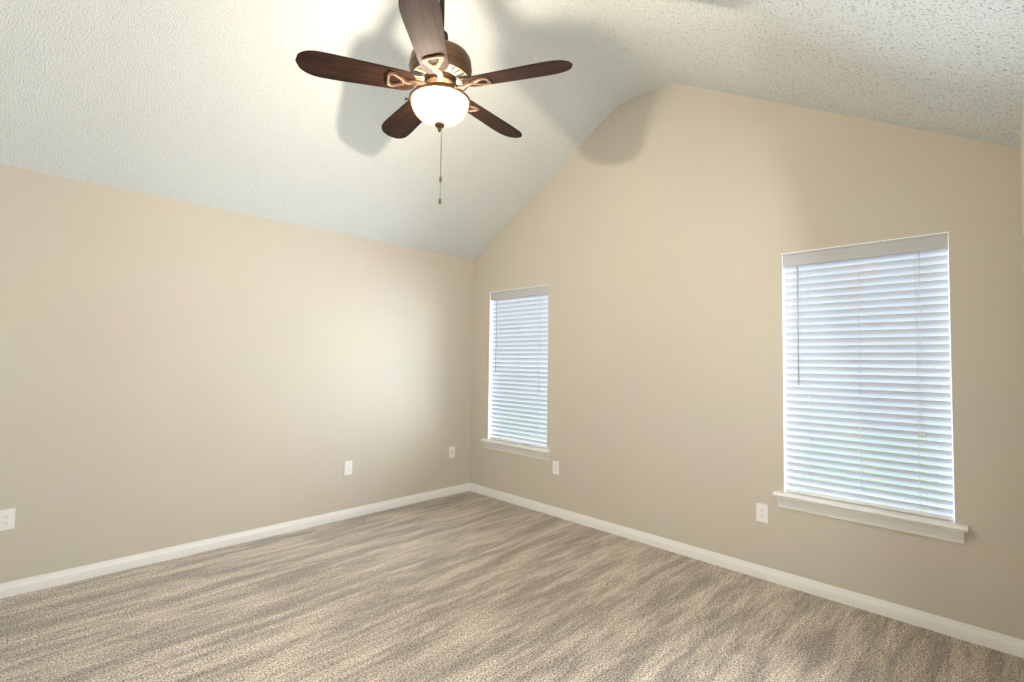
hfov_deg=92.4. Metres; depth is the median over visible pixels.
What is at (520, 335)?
window blind
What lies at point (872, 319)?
window blind
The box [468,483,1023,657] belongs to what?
baseboard
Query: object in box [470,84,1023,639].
wall
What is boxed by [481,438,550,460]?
window sill
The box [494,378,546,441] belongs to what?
window
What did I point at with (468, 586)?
floor
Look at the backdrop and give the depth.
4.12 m
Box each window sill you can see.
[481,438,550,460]
[773,491,968,543]
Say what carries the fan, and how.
hanging from the ceiling
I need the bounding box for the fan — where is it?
[295,0,572,204]
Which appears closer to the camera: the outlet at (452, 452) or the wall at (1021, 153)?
the wall at (1021, 153)
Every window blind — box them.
[489,285,548,448]
[782,232,953,520]
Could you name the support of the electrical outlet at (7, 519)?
attached to the wall at (174, 372)
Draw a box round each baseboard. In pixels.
[0,483,467,598]
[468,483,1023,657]
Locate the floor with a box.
[0,491,1023,681]
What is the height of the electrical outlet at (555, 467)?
0.115 m
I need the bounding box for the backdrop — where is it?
[502,374,938,498]
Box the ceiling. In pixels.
[0,0,1023,260]
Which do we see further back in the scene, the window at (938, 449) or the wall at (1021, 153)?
the window at (938, 449)
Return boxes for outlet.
[0,508,15,530]
[344,461,351,474]
[449,446,454,457]
[553,461,558,474]
[756,503,767,522]
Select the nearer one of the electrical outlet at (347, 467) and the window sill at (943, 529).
the window sill at (943, 529)
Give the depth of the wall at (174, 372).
3.46 m
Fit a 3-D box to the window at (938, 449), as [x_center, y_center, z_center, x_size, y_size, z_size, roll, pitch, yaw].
[2.074,0.192,2.900,0.799,1.508,0.069,-2,-3,45]
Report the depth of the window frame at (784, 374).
3.10 m
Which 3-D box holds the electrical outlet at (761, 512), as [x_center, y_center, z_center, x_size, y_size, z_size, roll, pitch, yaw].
[1.605,1.103,3.149,0.070,0.115,0.007,-2,-3,45]
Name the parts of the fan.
blade, blade, blade, motor, lamp shade, blade, blade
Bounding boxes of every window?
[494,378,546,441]
[788,262,953,508]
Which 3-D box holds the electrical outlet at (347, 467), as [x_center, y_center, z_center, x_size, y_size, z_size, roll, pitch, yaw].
[-1.407,1.091,4.220,0.007,0.115,0.070,-2,-3,45]
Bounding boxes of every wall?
[0,165,473,583]
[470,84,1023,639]
[1019,91,1023,300]
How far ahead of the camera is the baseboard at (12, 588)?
3.42 m
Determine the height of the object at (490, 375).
1.504 m
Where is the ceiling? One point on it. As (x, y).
(226, 104)

